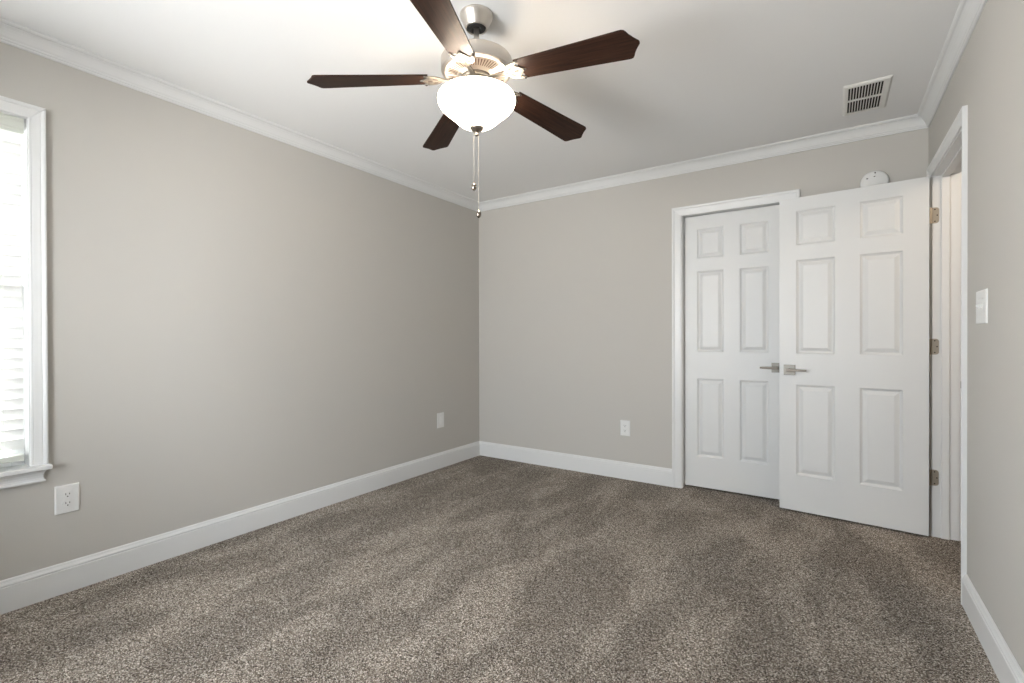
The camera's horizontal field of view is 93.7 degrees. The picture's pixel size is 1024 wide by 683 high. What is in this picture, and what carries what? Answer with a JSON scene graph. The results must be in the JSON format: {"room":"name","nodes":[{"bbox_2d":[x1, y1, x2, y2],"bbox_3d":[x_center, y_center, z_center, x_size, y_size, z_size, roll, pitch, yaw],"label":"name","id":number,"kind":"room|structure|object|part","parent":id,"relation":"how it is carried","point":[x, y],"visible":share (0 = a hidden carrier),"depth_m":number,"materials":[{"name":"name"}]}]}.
{"room":"empty bedroom","nodes":[
{"label":"empty bedroom","id":0,"kind":"room"},
{"bbox_2d":[0,42,478,580],"bbox_3d":[-1.617,-0.099,2.831,0.140,2.424,4.701,0,0,34],"label":"wall","id":1,"kind":"structure","parent":0,"point":[239,318],"depth_m":2.67,"materials":[{"name":"grey paint"}]},
{"bbox_2d":[0,96,52,488],"bbox_3d":[-2.251,-0.199,1.838,0.183,1.610,0.683,0,0,34],"label":"window","id":2,"kind":"structure","parent":1,"relation":"in","point":[31,470],"depth_m":2.06,"materials":[{"name":"white paint"}]},
{"bbox_2d":[0,112,24,463],"bbox_3d":[-2.240,-0.217,1.827,0.058,1.449,0.544,0,0,34],"label":"window blind","id":3,"kind":"object","parent":2,"relation":"attached to","point":[11,349],"visible":1,"depth_m":2.02,"materials":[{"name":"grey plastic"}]},
{"bbox_3d":[-2.128,-0.206,2.002,0.045,1.376,0.002,0,0,34],"label":"ladder cord","id":4,"kind":"part","parent":3,"relation":"part of","materials":[{"name":"white fabric"}]},
{"bbox_3d":[-2.240,0.495,1.832,0.052,0.024,0.536,0,0,34],"label":"rail","id":5,"kind":"part","parent":3,"relation":"part of","materials":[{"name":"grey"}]},
{"bbox_3d":[-2.284,0.148,1.859,0.032,0.771,0.560,0,0,34],"label":"sash","id":6,"kind":"part","parent":2,"relation":"part of","materials":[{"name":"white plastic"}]},
{"bbox_3d":[-2.249,0.543,1.841,0.183,0.019,0.683,0,0,34],"label":"sill","id":7,"kind":"part","parent":2,"relation":"part of","materials":[{"name":"white paint"}]},
{"bbox_2d":[54,482,79,514],"bbox_3d":[-1.985,0.703,2.144,0.010,0.126,0.084,0,0,34],"label":"wall outlet","id":8,"kind":"object","parent":1,"relation":"attached to","point":[66,497],"visible":1,"depth_m":2.14,"materials":[{"name":"white plastic"}]},
{"bbox_2d":[62,499,72,506],"bbox_3d":[-1.983,0.722,2.143,0.004,0.028,0.034,0,0,34],"label":"receptacle","id":9,"kind":"object","parent":8,"relation":"attached to","point":[65,502],"depth_m":2.14,"materials":[{"name":"white plastic"}]},
{"bbox_2d":[62,491,72,497],"bbox_3d":[-1.983,0.683,2.143,0.004,0.028,0.034,0,0,34],"label":"receptacle","id":10,"kind":"object","parent":8,"relation":"attached to","point":[65,494],"depth_m":2.14,"materials":[{"name":"white plastic"}]},
{"bbox_2d":[0,441,479,614],"bbox_3d":[-1.542,1.046,2.804,0.015,0.134,4.446,0,0,34],"label":"baseboard","id":11,"kind":"structure","parent":1,"relation":"attached to","point":[20,591],"depth_m":2.56,"materials":[{"name":"white paint"}]},
{"bbox_2d":[0,17,479,210],"bbox_3d":[-1.532,-1.274,2.781,0.056,0.074,4.446,0,0,34],"label":"trim","id":12,"kind":"structure","parent":1,"relation":"attached to","point":[13,34],"depth_m":2.54,"materials":[{"name":"white paint"}]},
{"bbox_2d":[437,412,443,427],"bbox_3d":[-0.622,0.688,4.192,0.008,0.130,0.084,0,0,34],"label":"wall plate","id":13,"kind":"object","parent":1,"relation":"attached to","point":[440,416],"visible":1,"depth_m":4.18,"materials":[{"name":"white plastic"}]},
{"bbox_2d":[0,0,960,201],"bbox_3d":[0.531,-1.362,1.767,5.215,0.100,5.646,0,0,34],"label":"ceiling","id":14,"kind":"structure","parent":0,"point":[703,78],"depth_m":2.29,"materials":[{"name":"white paint"}]},
{"bbox_2d":[307,0,639,217],"bbox_3d":[-0.095,-0.903,1.920,1.212,0.815,1.244,0,0,34],"label":"ceiling fan","id":15,"kind":"object","parent":14,"relation":"hanging from","point":[475,97],"visible":1,"depth_m":1.84,"materials":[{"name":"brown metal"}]},
{"bbox_3d":[-0.563,-1.022,1.885,0.463,0.060,0.135,0,0,-7],"label":"blade","id":16,"kind":"part","parent":15,"relation":"part of","materials":[{"name":"brown wood"}]},
{"bbox_3d":[-0.319,-1.025,2.318,0.135,0.060,0.463,0,0,-25],"label":"blade","id":17,"kind":"part","parent":15,"relation":"part of","materials":[{"name":"brown wood"}]},
{"bbox_3d":[-0.226,-1.022,1.518,0.135,0.060,0.463,0,0,11],"label":"blade","id":18,"kind":"part","parent":15,"relation":"part of","materials":[{"name":"brown wood"}]},
{"bbox_3d":[-0.142,-0.924,1.934,0.312,0.133,0.312,0,0,34],"label":"lamp shade","id":19,"kind":"part","parent":15,"relation":"part of","materials":[{"name":"white glass"}]},
{"bbox_3d":[-0.135,-0.682,1.935,0.002,0.302,0.002,0,0,-20],"label":"pull chain","id":20,"kind":"part","parent":15,"relation":"part of","materials":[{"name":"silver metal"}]},
{"bbox_3d":[0.170,-1.026,2.220,0.463,0.060,0.135,0,0,-43],"label":"blade","id":21,"kind":"part","parent":15,"relation":"part of","materials":[{"name":"brown wood"}]},
{"bbox_3d":[0.227,-1.024,1.725,0.463,0.060,0.135,0,0,29],"label":"blade","id":22,"kind":"part","parent":15,"relation":"part of","materials":[{"name":"brown wood"}]},
{"bbox_2d":[842,75,892,115],"bbox_3d":[1.910,-1.316,2.594,0.202,0.008,0.390,0,0,34],"label":"ceiling vent","id":23,"kind":"object","parent":14,"relation":"in","point":[873,94],"visible":1,"depth_m":2.57,"materials":[{"name":"white metal"}]},
{"bbox_2d":[0,455,999,682],"bbox_3d":[0.539,1.152,1.780,5.215,0.080,5.646,0,0,34],"label":"floor","id":24,"kind":"structure","parent":0,"point":[478,569],"depth_m":2.05,"materials":[{"name":"carpet"}]},
{"bbox_2d":[479,128,928,468],"bbox_3d":[1.140,-0.112,3.750,3.430,2.424,0.115,0,0,34],"label":"wall","id":25,"kind":"structure","parent":0,"point":[575,290],"depth_m":3.96,"materials":[{"name":"grey paint"}]},
{"bbox_2d":[480,441,671,486],"bbox_3d":[0.446,1.033,4.142,1.841,0.134,0.015,0,0,34],"label":"baseboard","id":26,"kind":"structure","parent":25,"relation":"attached to","point":[662,476],"depth_m":4.04,"materials":[{"name":"white paint"}]},
{"bbox_2d":[620,420,629,435],"bbox_3d":[0.904,0.693,3.838,0.080,0.124,0.010,0,0,34],"label":"wall outlet","id":27,"kind":"object","parent":25,"relation":"attached to","point":[624,424],"visible":1,"depth_m":3.84,"materials":[{"name":"white plastic"}]},
{"bbox_2d":[479,114,926,211],"bbox_3d":[1.041,-1.286,3.704,3.315,0.074,0.056,0,0,34],"label":"trim","id":28,"kind":"structure","parent":25,"relation":"attached to","point":[912,122],"depth_m":3.38,"materials":[{"name":"white paint"}]},
{"bbox_2d":[684,205,779,499],"bbox_3d":[1.587,0.076,3.446,0.680,2.021,0.090,0,0,34],"label":"door","id":29,"kind":"structure","parent":25,"relation":"in","point":[731,259],"depth_m":3.46,"materials":[{"name":"white paint"}]},
{"bbox_3d":[1.758,0.182,3.286,0.111,0.019,0.013,0,0,34],"label":"lever","id":30,"kind":"part","parent":29,"relation":"part of","materials":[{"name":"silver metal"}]},
{"bbox_3d":[1.819,0.181,3.298,0.065,0.065,0.009,0,0,34],"label":"handle","id":31,"kind":"part","parent":29,"relation":"part of","materials":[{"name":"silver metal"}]},
{"bbox_2d":[672,189,799,487],"bbox_3d":[1.585,0.049,3.444,0.828,2.102,0.133,0,0,34],"label":"door frame","id":32,"kind":"structure","parent":25,"relation":"attached to","point":[772,199],"depth_m":3.60,"materials":[{"name":"white paint"}]},
{"bbox_2d":[860,171,888,186],"bbox_3d":[2.219,-0.972,2.939,0.144,0.144,0.028,0,0,34],"label":"smoke detector","id":33,"kind":"object","parent":25,"relation":"attached to","point":[872,178],"visible":0.66,"depth_m":2.93,"materials":[{"name":"white plastic"}]},
{"bbox_2d":[928,0,1023,672],"bbox_3d":[1.255,-0.098,0.933,0.115,2.424,4.446,0,0,34],"label":"wall","id":34,"kind":"structure","parent":0,"point":[988,77],"depth_m":1.65,"materials":[{"name":"grey paint"}]},
{"bbox_2d":[926,105,967,604],"bbox_3d":[2.199,0.059,2.350,0.151,2.090,0.909,0,0,34],"label":"door frame","id":35,"kind":"structure","parent":34,"relation":"attached to","point":[947,172],"depth_m":2.66,"materials":[{"name":"white paint"}]},
{"bbox_2d":[779,176,931,535],"bbox_3d":[2.057,0.085,2.925,0.752,2.010,0.145,0,0,39],"label":"door","id":36,"kind":"structure","parent":35,"relation":"attached to","point":[855,345],"depth_m":2.89,"materials":[{"name":"white paint"}]},
{"bbox_3d":[1.796,0.184,3.108,0.065,0.065,0.009,0,0,39],"label":"handle","id":37,"kind":"part","parent":36,"relation":"part of","materials":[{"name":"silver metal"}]},
{"bbox_3d":[1.803,0.185,3.046,0.111,0.019,0.013,0,0,39],"label":"lever","id":38,"kind":"part","parent":36,"relation":"part of","materials":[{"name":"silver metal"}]},
{"bbox_2d":[918,0,986,127],"bbox_3d":[1.180,-1.273,0.975,0.056,0.074,4.446,0,0,34],"label":"trim","id":39,"kind":"structure","parent":34,"relation":"attached to","point":[967,15],"depth_m":2.14,"materials":[{"name":"white paint"}]},
{"bbox_2d":[976,288,987,323],"bbox_3d":[1.757,-0.129,1.803,0.014,0.126,0.145,0,0,34],"label":"light switch","id":40,"kind":"object","parent":34,"relation":"attached to","point":[981,296],"visible":1,"depth_m":1.78,"materials":[{"name":"white plastic"}]},
{"bbox_2d":[962,574,1023,682],"bbox_3d":[0.934,1.050,0.569,0.015,0.134,3.470,0,0,34],"label":"baseboard","id":41,"kind":"structure","parent":34,"relation":"attached to","point":[1006,668],"depth_m":1.67,"materials":[{"name":"white paint"}]}
]}

